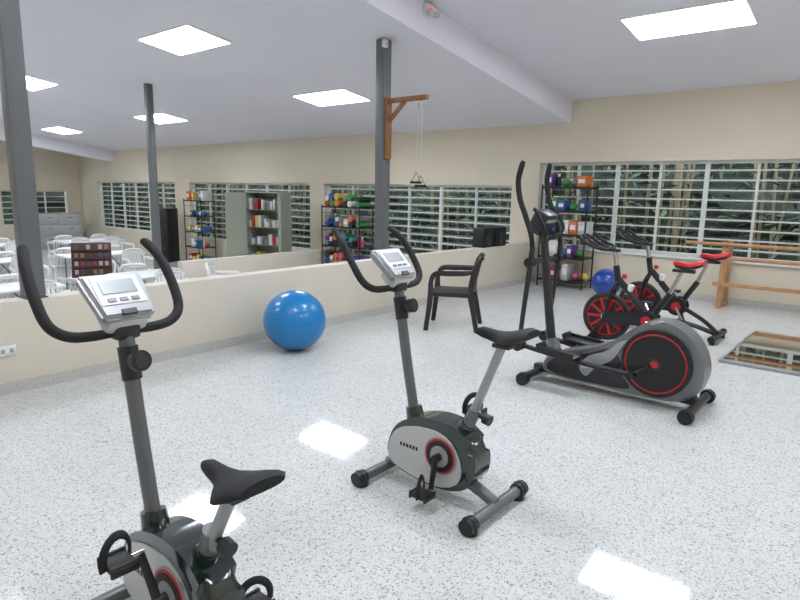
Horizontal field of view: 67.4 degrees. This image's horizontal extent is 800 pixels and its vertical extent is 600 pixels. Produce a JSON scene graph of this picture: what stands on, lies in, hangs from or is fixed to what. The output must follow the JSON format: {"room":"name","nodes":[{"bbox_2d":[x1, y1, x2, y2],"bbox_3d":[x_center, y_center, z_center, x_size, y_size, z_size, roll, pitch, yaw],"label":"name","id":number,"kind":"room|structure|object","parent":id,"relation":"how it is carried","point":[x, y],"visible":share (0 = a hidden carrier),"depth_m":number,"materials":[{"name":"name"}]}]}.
{"room":"care facility","nodes":[
{"label":"care facility","id":0,"kind":"room"},
{"bbox_2d":[0,140,83,247],"bbox_3d":[-16.151,-4.071,17.455,0.200,5.750,13.300,10,13,39],"label":"wall","id":1,"kind":"structure","parent":0,"point":[54,170],"depth_m":21.57,"materials":[{"name":"beige paint"}]},
{"bbox_2d":[1,190,66,224],"bbox_3d":[-13.821,-3.133,20.463,0.050,1.200,4.640,10,13,39],"label":"window","id":2,"kind":"structure","parent":1,"relation":"in","point":[44,196],"depth_m":21.62,"materials":[{"name":"white metal"}]},
{"bbox_2d":[0,248,185,296],"bbox_3d":[-9.019,-0.076,12.022,18.700,0.100,13.300,10,13,39],"label":"floor","id":3,"kind":"structure","parent":0,"point":[61,272],"depth_m":16.27,"materials":[{"name":"stone"}]},
{"bbox_2d":[0,238,9,255],"bbox_3d":[-10.093,-1.152,15.105,0.601,0.876,0.640,-8,14,-41],"label":"plastic chair","id":4,"kind":"object","parent":3,"relation":"on","point":[5,240],"visible":0.22,"depth_m":14.91,"materials":[{"name":"white plastic"}]},
{"bbox_2d":[0,257,15,273],"bbox_3d":[-7.793,-0.370,11.387,0.760,0.751,1.600,10,13,39],"label":"folding table","id":5,"kind":"object","parent":3,"relation":"on","point":[6,260],"visible":0.12,"depth_m":11.42,"materials":[{"name":"white plastic"}]},
{"bbox_2d":[0,242,15,252],"bbox_3d":[-9.745,-0.937,14.290,0.760,0.751,1.600,10,13,39],"label":"folding table","id":6,"kind":"object","parent":3,"relation":"on","point":[1,244],"visible":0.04,"depth_m":14.40,"materials":[{"name":"white plastic"}]},
{"bbox_2d":[0,251,17,273],"bbox_3d":[-8.091,-0.577,12.164,0.640,0.876,0.601,11,14,42],"label":"plastic chair","id":7,"kind":"object","parent":3,"relation":"on","point":[7,253],"visible":0.45,"depth_m":11.99,"materials":[{"name":"white plastic"}]},
{"bbox_2d":[0,273,20,298],"bbox_3d":[-5.995,-0.008,9.265,0.601,0.876,0.640,-7,13,-37],"label":"plastic chair","id":8,"kind":"object","parent":3,"relation":"on","point":[7,276],"visible":0.16,"depth_m":8.99,"materials":[{"name":"white plastic"}]},
{"bbox_2d":[5,240,16,273],"bbox_3d":[-8.913,-0.953,14.132,0.640,0.876,0.601,9,13,37],"label":"plastic chair","id":9,"kind":"object","parent":3,"relation":"on","point":[8,243],"visible":0.23,"depth_m":14.14,"materials":[{"name":"white plastic"}]},
{"bbox_2d":[9,256,49,295],"bbox_3d":[-6.909,-0.378,11.190,0.601,0.876,0.640,-9,14,-43],"label":"plastic chair","id":10,"kind":"object","parent":3,"relation":"on","point":[13,259],"visible":0.3,"depth_m":11.18,"materials":[{"name":"white plastic"}]},
{"bbox_2d":[0,282,65,296],"bbox_3d":[-5.699,0.197,8.496,0.760,0.751,1.600,10,13,39],"label":"folding table","id":11,"kind":"object","parent":3,"relation":"on","point":[13,287],"visible":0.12,"depth_m":8.55,"materials":[{"name":"white plastic"}]},
{"bbox_2d":[44,279,65,293],"bbox_3d":[-4.891,0.177,8.358,0.640,0.876,0.601,10,13,39],"label":"plastic chair","id":12,"kind":"object","parent":3,"relation":"on","point":[52,283],"visible":0.15,"depth_m":8.57,"materials":[{"name":"white plastic"}]},
{"bbox_2d":[48,247,71,281],"bbox_3d":[-7.321,-0.744,13.144,0.601,0.876,0.640,-7,13,-38],"label":"plastic chair","id":13,"kind":"object","parent":3,"relation":"on","point":[59,250],"visible":0.48,"depth_m":12.87,"materials":[{"name":"white plastic"}]},
{"bbox_2d":[47,235,72,265],"bbox_3d":[-9.114,-1.331,16.176,0.601,0.876,0.640,-9,14,-43],"label":"plastic chair","id":14,"kind":"object","parent":3,"relation":"on","point":[63,237],"visible":0.46,"depth_m":15.93,"materials":[{"name":"white plastic"}]},
{"bbox_2d":[38,213,82,248],"bbox_3d":[-11.877,-2.441,21.032,1.300,1.200,0.530,-5,12,-29],"label":"filing cabinet","id":15,"kind":"object","parent":3,"relation":"on","point":[52,225],"visible":0.73,"depth_m":20.75,"materials":[{"name":"grey metal"}]},
{"bbox_2d":[57,272,78,291],"bbox_3d":[-5.364,-0.153,10.113,0.640,0.876,0.601,10,14,41],"label":"plastic chair","id":16,"kind":"object","parent":3,"relation":"on","point":[58,278],"visible":0.14,"depth_m":9.82,"materials":[{"name":"white plastic"}]},
{"bbox_2d":[71,237,89,271],"bbox_3d":[-7.978,-1.139,15.237,0.640,0.876,0.601,9,13,37],"label":"plastic chair","id":17,"kind":"object","parent":3,"relation":"on","point":[78,239],"visible":0.22,"depth_m":15.34,"materials":[{"name":"white plastic"}]},
{"bbox_2d":[52,238,125,268],"bbox_3d":[-8.261,-1.229,16.023,0.760,0.751,1.600,10,13,39],"label":"folding table","id":18,"kind":"object","parent":3,"relation":"on","point":[98,240],"visible":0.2,"depth_m":15.67,"materials":[{"name":"white plastic"}]},
{"bbox_2d":[90,234,106,242],"bbox_3d":[-8.538,-1.433,16.787,0.640,0.876,0.601,8,13,34],"label":"plastic chair","id":19,"kind":"object","parent":3,"relation":"on","point":[93,235],"visible":0.24,"depth_m":16.52,"materials":[{"name":"white plastic"}]},
{"bbox_2d":[54,250,144,288],"bbox_3d":[-6.438,-0.637,12.970,0.760,0.751,1.600,10,13,39],"label":"folding table","id":20,"kind":"object","parent":3,"relation":"on","point":[115,252],"visible":0.3,"depth_m":12.72,"materials":[{"name":"white plastic"}]},
{"bbox_2d":[112,260,115,272],"bbox_3d":[-6.160,-0.548,12.188,0.640,0.876,0.601,9,13,37],"label":"plastic chair","id":21,"kind":"object","parent":3,"relation":"on","point":[113,261],"visible":0.03,"depth_m":12.21,"materials":[{"name":"white plastic"}]},
{"bbox_2d":[111,245,121,271],"bbox_3d":[-6.758,-0.849,13.771,0.640,0.876,0.601,7,12,30],"label":"plastic chair","id":22,"kind":"object","parent":3,"relation":"on","point":[113,247],"visible":0.23,"depth_m":13.71,"materials":[{"name":"white plastic"}]},
{"bbox_2d":[104,236,134,270],"bbox_3d":[-7.412,-1.241,15.846,0.640,0.876,0.601,7,12,29],"label":"plastic chair","id":23,"kind":"object","parent":3,"relation":"on","point":[108,238],"visible":0.33,"depth_m":15.97,"materials":[{"name":"white plastic"}]},
{"bbox_2d":[67,269,184,282],"bbox_3d":[-4.474,-0.044,9.928,0.760,0.751,1.600,10,13,39],"label":"folding table","id":24,"kind":"object","parent":3,"relation":"on","point":[145,274],"visible":0.06,"depth_m":10.04,"materials":[{"name":"white plastic"}]},
{"bbox_2d":[70,242,111,277],"bbox_3d":[-4.798,-0.631,9.354,0.560,0.528,0.348,-3,11,-22],"label":"display board","id":25,"kind":"object","parent":24,"relation":"on","point":[87,259],"visible":0.94,"depth_m":9.27,"materials":[{"name":"red wood"}]},
{"bbox_2d":[112,263,147,282],"bbox_3d":[-4.822,-0.259,10.741,0.601,0.876,0.640,-7,13,-38],"label":"plastic chair","id":26,"kind":"object","parent":3,"relation":"on","point":[142,266],"visible":0.21,"depth_m":10.44,"materials":[{"name":"white plastic"}]},
{"bbox_2d":[122,248,152,281],"bbox_3d":[-5.575,-0.648,12.789,0.640,0.876,0.601,11,14,43],"label":"plastic chair","id":27,"kind":"object","parent":3,"relation":"on","point":[125,252],"visible":0.45,"depth_m":12.91,"materials":[{"name":"white plastic"}]},
{"bbox_2d":[143,83,161,281],"bbox_3d":[-4.489,-1.869,10.960,0.135,3.965,0.135,10,13,39],"label":"steel column","id":28,"kind":"structure","parent":3,"relation":"on","point":[148,88],"depth_m":10.82,"materials":[{"name":"grey metal"}]},
{"bbox_2d":[150,208,179,261],"bbox_3d":[-6.915,-1.919,17.663,0.620,1.560,0.468,5,11,22],"label":"floor speaker","id":29,"kind":"object","parent":3,"relation":"on","point":[169,229],"visible":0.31,"depth_m":17.47,"materials":[{"name":"black plastic"}]},
{"bbox_2d":[155,268,188,281],"bbox_3d":[-3.657,-0.063,9.787,0.601,0.876,0.640,-8,14,-41],"label":"plastic chair","id":30,"kind":"object","parent":3,"relation":"on","point":[158,274],"visible":0.23,"depth_m":9.88,"materials":[{"name":"white plastic"}]},
{"bbox_2d":[183,191,216,259],"bbox_3d":[-5.531,-1.971,16.614,0.910,2.088,0.428,10,13,39],"label":"storage rack","id":31,"kind":"object","parent":3,"relation":"on","point":[195,196],"visible":0.93,"depth_m":16.49,"materials":[{"name":"black metal"}]},
{"bbox_2d":[205,262,239,275],"bbox_3d":[-3.153,-0.240,10.798,0.640,0.876,0.601,0,10,-7],"label":"plastic chair","id":32,"kind":"object","parent":3,"relation":"on","point":[209,267],"visible":0.37,"depth_m":10.92,"materials":[{"name":"white plastic"}]},
{"bbox_2d":[224,192,291,256],"bbox_3d":[-3.115,-1.412,13.768,1.609,2.100,0.790,6,12,28],"label":"tall cabinet","id":33,"kind":"object","parent":3,"relation":"on","point":[256,222],"visible":0.62,"depth_m":13.79,"materials":[{"name":"grey"}]},
{"bbox_2d":[321,193,372,263],"bbox_3d":[-1.160,-1.267,13.123,1.185,2.114,0.428,10,13,39],"label":"storage rack","id":34,"kind":"object","parent":3,"relation":"on","point":[333,200],"visible":0.62,"depth_m":12.90,"materials":[{"name":"black metal"}]},
{"bbox_2d":[178,248,338,278],"bbox_3d":[-2.740,-0.533,12.476,0.150,0.850,3.950,10,13,39],"label":"wall","id":35,"kind":"structure","parent":0,"point":[258,262],"depth_m":12.11,"materials":[{"name":"paint"}]},
{"bbox_2d":[0,241,537,383],"bbox_3d":[-1.831,0.443,5.889,0.170,1.340,13.000,10,13,39],"label":"wall partition","id":36,"kind":"structure","parent":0,"point":[217,307],"depth_m":5.77,"materials":[{"name":"paint"}]},
{"bbox_2d":[0,345,16,356],"bbox_3d":[-2.902,0.376,4.433,0.015,0.075,0.120,10,13,39],"label":"electrical outlet","id":37,"kind":"object","parent":36,"relation":"attached to","point":[9,350],"visible":1,"depth_m":4.43,"materials":[{"name":"white paint"}]},
{"bbox_2d":[0,0,47,299],"bbox_3d":[-2.789,-1.603,4.321,0.155,3.216,0.155,10,13,39],"label":"steel column","id":38,"kind":"structure","parent":36,"relation":"on","point":[13,83],"depth_m":4.35,"materials":[{"name":"grey metal"}]},
{"bbox_2d":[0,276,534,395],"bbox_3d":[-1.760,0.430,5.826,0.016,0.090,12.900,10,13,39],"label":"baseboard","id":39,"kind":"structure","parent":36,"relation":"attached to","point":[31,383],"depth_m":5.53,"materials":[{"name":"paint"}]},
{"bbox_2d":[374,38,391,249],"bbox_3d":[-0.214,-1.816,7.389,0.155,2.616,0.155,10,13,39],"label":"steel column","id":40,"kind":"structure","parent":36,"relation":"on","point":[383,55],"depth_m":7.34,"materials":[{"name":"grey metal"}]},
{"bbox_2d":[382,39,387,47],"bbox_3d":[-0.168,-3.014,7.041,0.071,0.090,0.070,10,13,39],"label":"sensor","id":41,"kind":"object","parent":40,"relation":"attached to","point":[384,41],"visible":1,"depth_m":7.02,"materials":[{"name":"white paint"}]},
{"bbox_2d":[384,94,428,186],"bbox_3d":[0.074,-1.880,7.131,0.610,1.054,0.100,10,13,39],"label":"pulley exerciser","id":42,"kind":"object","parent":40,"relation":"attached to","point":[389,116],"visible":1,"depth_m":7.16,"materials":[{"name":"brown wood"}]},
{"bbox_2d":[472,227,494,247],"bbox_3d":[1.312,-0.980,9.395,0.212,0.300,0.320,10,13,39],"label":"loudspeaker","id":43,"kind":"object","parent":36,"relation":"on","point":[483,237],"visible":1,"depth_m":9.29,"materials":[{"name":"black plastic"}]},
{"bbox_2d":[490,226,506,246],"bbox_3d":[1.551,-1.027,9.674,0.212,0.300,0.320,10,13,39],"label":"loudspeaker","id":44,"kind":"object","parent":36,"relation":"on","point":[499,232],"visible":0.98,"depth_m":9.58,"materials":[{"name":"black plastic"}]},
{"bbox_2d":[0,280,799,599],"bbox_3d":[1.797,1.391,3.009,9.600,0.660,13.300,10,13,39],"label":"floor","id":45,"kind":"structure","parent":0,"point":[624,499],"depth_m":3.37,"materials":[{"name":"stone"}]},
{"bbox_2d":[16,238,285,599],"bbox_3d":[-0.772,0.511,1.994,1.027,1.348,0.538,10,13,39],"label":"exercise bike","id":46,"kind":"object","parent":45,"relation":"on","point":[177,557],"visible":1,"depth_m":1.99,"materials":[{"name":"grey metal"}]},
{"bbox_2d":[263,290,325,349],"bbox_3d":[-1.019,0.195,5.816,0.605,0.582,0.605,2,10,3],"label":"exercise ball","id":47,"kind":"object","parent":45,"relation":"on","point":[293,319],"visible":1,"depth_m":5.60,"materials":[{"name":"blue plastic"}]},
{"bbox_2d":[333,226,540,537],"bbox_3d":[0.185,0.335,3.044,1.050,1.348,0.532,10,13,39],"label":"exercise bike","id":48,"kind":"object","parent":45,"relation":"on","point":[443,450],"visible":1,"depth_m":3.01,"materials":[{"name":"grey metal"}]},
{"bbox_2d":[423,253,484,332],"bbox_3d":[0.638,-0.116,6.882,0.640,0.876,0.601,3,11,12],"label":"armchair","id":49,"kind":"object","parent":45,"relation":"on","point":[470,292],"visible":1,"depth_m":6.70,"materials":[{"name":"black plastic"}]},
{"bbox_2d":[536,174,598,290],"bbox_3d":[2.766,-1.133,9.890,0.834,1.852,0.408,10,13,39],"label":"storage rack","id":50,"kind":"object","parent":45,"relation":"on","point":[573,228],"visible":0.84,"depth_m":9.75,"materials":[{"name":"black metal"}]},
{"bbox_2d":[591,269,620,293],"bbox_3d":[3.146,-0.264,9.141,0.445,0.427,0.445,7,12,30],"label":"exercise ball","id":51,"kind":"object","parent":45,"relation":"on","point":[603,280],"visible":0.68,"depth_m":8.99,"materials":[{"name":"blue plastic"}]},
{"bbox_2d":[514,160,715,424],"bbox_3d":[1.634,-0.154,4.614,1.486,1.798,0.640,10,13,39],"label":"elliptical trainer","id":52,"kind":"object","parent":45,"relation":"on","point":[664,359],"visible":1,"depth_m":4.55,"materials":[{"name":"grey metal"}]},
{"bbox_2d":[578,233,707,345],"bbox_3d":[2.351,-0.054,5.941,1.185,1.142,0.570,10,13,39],"label":"bike","id":53,"kind":"object","parent":45,"relation":"on","point":[606,315],"visible":0.84,"depth_m":6.04,"materials":[{"name":"black plastic"}]},
{"bbox_2d":[615,229,730,344],"bbox_3d":[3.013,-0.190,6.745,1.185,1.142,0.570,10,13,39],"label":"bike","id":54,"kind":"object","parent":45,"relation":"on","point":[644,291],"visible":0.72,"depth_m":6.73,"materials":[{"name":"black plastic"}]},
{"bbox_2d":[685,240,799,307],"bbox_3d":[6.181,-0.093,7.133,5.200,0.920,0.454,10,13,39],"label":"rails","id":55,"kind":"object","parent":45,"relation":"on","point":[730,244],"visible":1,"depth_m":8.20,"materials":[{"name":"brown wood"}]},
{"bbox_2d":[719,330,799,375],"bbox_3d":[4.317,0.598,5.655,2.020,0.030,1.660,10,13,39],"label":"floor mirror","id":56,"kind":"object","parent":45,"relation":"on","point":[774,352],"visible":1,"depth_m":5.90,"materials":[{"name":"clear mirror"}]},
{"bbox_2d":[0,0,799,149],"bbox_3d":[-5.273,-3.962,8.160,28.600,2.465,13.300,10,13,39],"label":"ceiling","id":57,"kind":"structure","parent":0,"point":[482,63],"depth_m":8.23,"materials":[{"name":"paint"}]},
{"bbox_2d":[26,75,58,90],"bbox_3d":[-7.160,-4.177,11.531,1.240,0.119,0.640,10,13,39],"label":"ceiling light","id":58,"kind":"object","parent":57,"relation":"attached to","point":[33,83],"depth_m":11.43,"materials":[{"name":"white plastic"}]},
{"bbox_2d":[0,126,114,161],"bbox_3d":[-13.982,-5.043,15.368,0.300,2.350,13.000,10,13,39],"label":"ceiling beam","id":59,"kind":"structure","parent":57,"relation":"attached to","point":[39,141],"depth_m":19.25,"materials":[{"name":"white paint"}]},
{"bbox_2d":[41,126,81,133],"bbox_3d":[-9.639,-4.834,17.100,1.240,0.119,0.640,10,13,39],"label":"ceiling light","id":60,"kind":"object","parent":57,"relation":"attached to","point":[57,129],"depth_m":17.00,"materials":[{"name":"white plastic"}]},
{"bbox_2d":[133,112,187,123],"bbox_3d":[-5.438,-4.122,13.623,1.240,0.119,0.640,10,13,39],"label":"ceiling light","id":61,"kind":"object","parent":57,"relation":"attached to","point":[160,118],"depth_m":13.52,"materials":[{"name":"white plastic"}]},
{"bbox_2d":[137,23,231,54],"bbox_3d":[-2.882,-3.453,7.990,1.240,0.119,0.640,10,13,39],"label":"ceiling light","id":62,"kind":"object","parent":57,"relation":"attached to","point":[183,39],"depth_m":7.91,"materials":[{"name":"white plastic"}]},
{"bbox_2d":[292,88,370,105],"bbox_3d":[-1.160,-3.398,10.082,1.240,0.119,0.640,10,13,39],"label":"ceiling light","id":63,"kind":"object","parent":57,"relation":"attached to","point":[341,95],"depth_m":10.00,"materials":[{"name":"white plastic"}]},
{"bbox_2d":[423,2,439,18],"bbox_3d":[0.357,-3.262,6.776,0.133,0.158,0.180,10,13,39],"label":"emergency light","id":64,"kind":"object","parent":57,"relation":"attached to","point":[429,9],"visible":1,"depth_m":6.74,"materials":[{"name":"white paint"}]},
{"bbox_2d":[620,0,757,39],"bbox_3d":[3.109,-3.020,6.491,1.240,0.119,0.640,10,13,39],"label":"ceiling light","id":65,"kind":"object","parent":57,"relation":"attached to","point":[723,14],"depth_m":6.42,"materials":[{"name":"white plastic"}]},
{"bbox_2d":[78,81,799,304],"bbox_3d":[-1.093,-2.180,13.575,28.600,3.950,0.200,10,13,39],"label":"wall","id":66,"kind":"structure","parent":0,"point":[759,121],"depth_m":10.55,"materials":[{"name":"beige paint"}]},
{"bbox_2d":[99,181,174,231],"bbox_3d":[-8.751,-3.122,20.027,5.300,1.610,0.112,10,13,39],"label":"window","id":67,"kind":"structure","parent":66,"relation":"in","point":[163,187],"depth_m":20.45,"materials":[{"name":"white"}]},
{"bbox_2d":[191,182,309,249],"bbox_3d":[-4.091,-2.333,16.170,5.300,1.610,0.112,10,13,39],"label":"window","id":68,"kind":"structure","parent":66,"relation":"in","point":[209,188],"depth_m":16.26,"materials":[{"name":"white metal"}]},
{"bbox_2d":[327,184,511,256],"bbox_3d":[0.206,-1.605,12.614,4.950,1.610,0.112,10,13,39],"label":"window","id":69,"kind":"structure","parent":66,"relation":"in","point":[441,205],"depth_m":12.11,"materials":[{"name":"white metal"}]},
{"bbox_2d":[537,245,799,267],"bbox_3d":[5.662,-0.409,7.944,8.500,0.030,0.060,10,13,39],"label":"sill","id":70,"kind":"structure","parent":66,"relation":"attached to","point":[630,253],"depth_m":9.08,"materials":[{"name":"white paint"}]},
{"bbox_2d":[538,159,799,261],"bbox_3d":[5.803,-1.136,7.902,8.620,1.420,0.112,10,13,39],"label":"window","id":71,"kind":"structure","parent":66,"relation":"in","point":[708,163],"depth_m":9.15,"materials":[{"name":"white metal"}]},
{"bbox_2d":[542,280,799,311],"bbox_3d":[6.072,0.223,7.699,9.300,0.090,0.020,10,13,39],"label":"baseboard","id":72,"kind":"structure","parent":66,"relation":"attached to","point":[754,303],"depth_m":8.64,"materials":[{"name":"stone"}]},
{"label":"outside","id":73,"kind":"structure","parent":0,"visible":0},
{"bbox_3d":[-1.705,-1.181,19.842,60.000,0.100,12.000,10,13,39],"label":"ground","id":74,"kind":"structure","parent":73,"visible":0},
{"bbox_2d":[1,163,799,260],"bbox_3d":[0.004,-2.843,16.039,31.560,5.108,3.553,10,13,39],"label":"foliage","id":75,"kind":"object","parent":74,"relation":"on","point":[678,175],"visible":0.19,"depth_m":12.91,"materials":[{"name":"green plant"}]}
]}

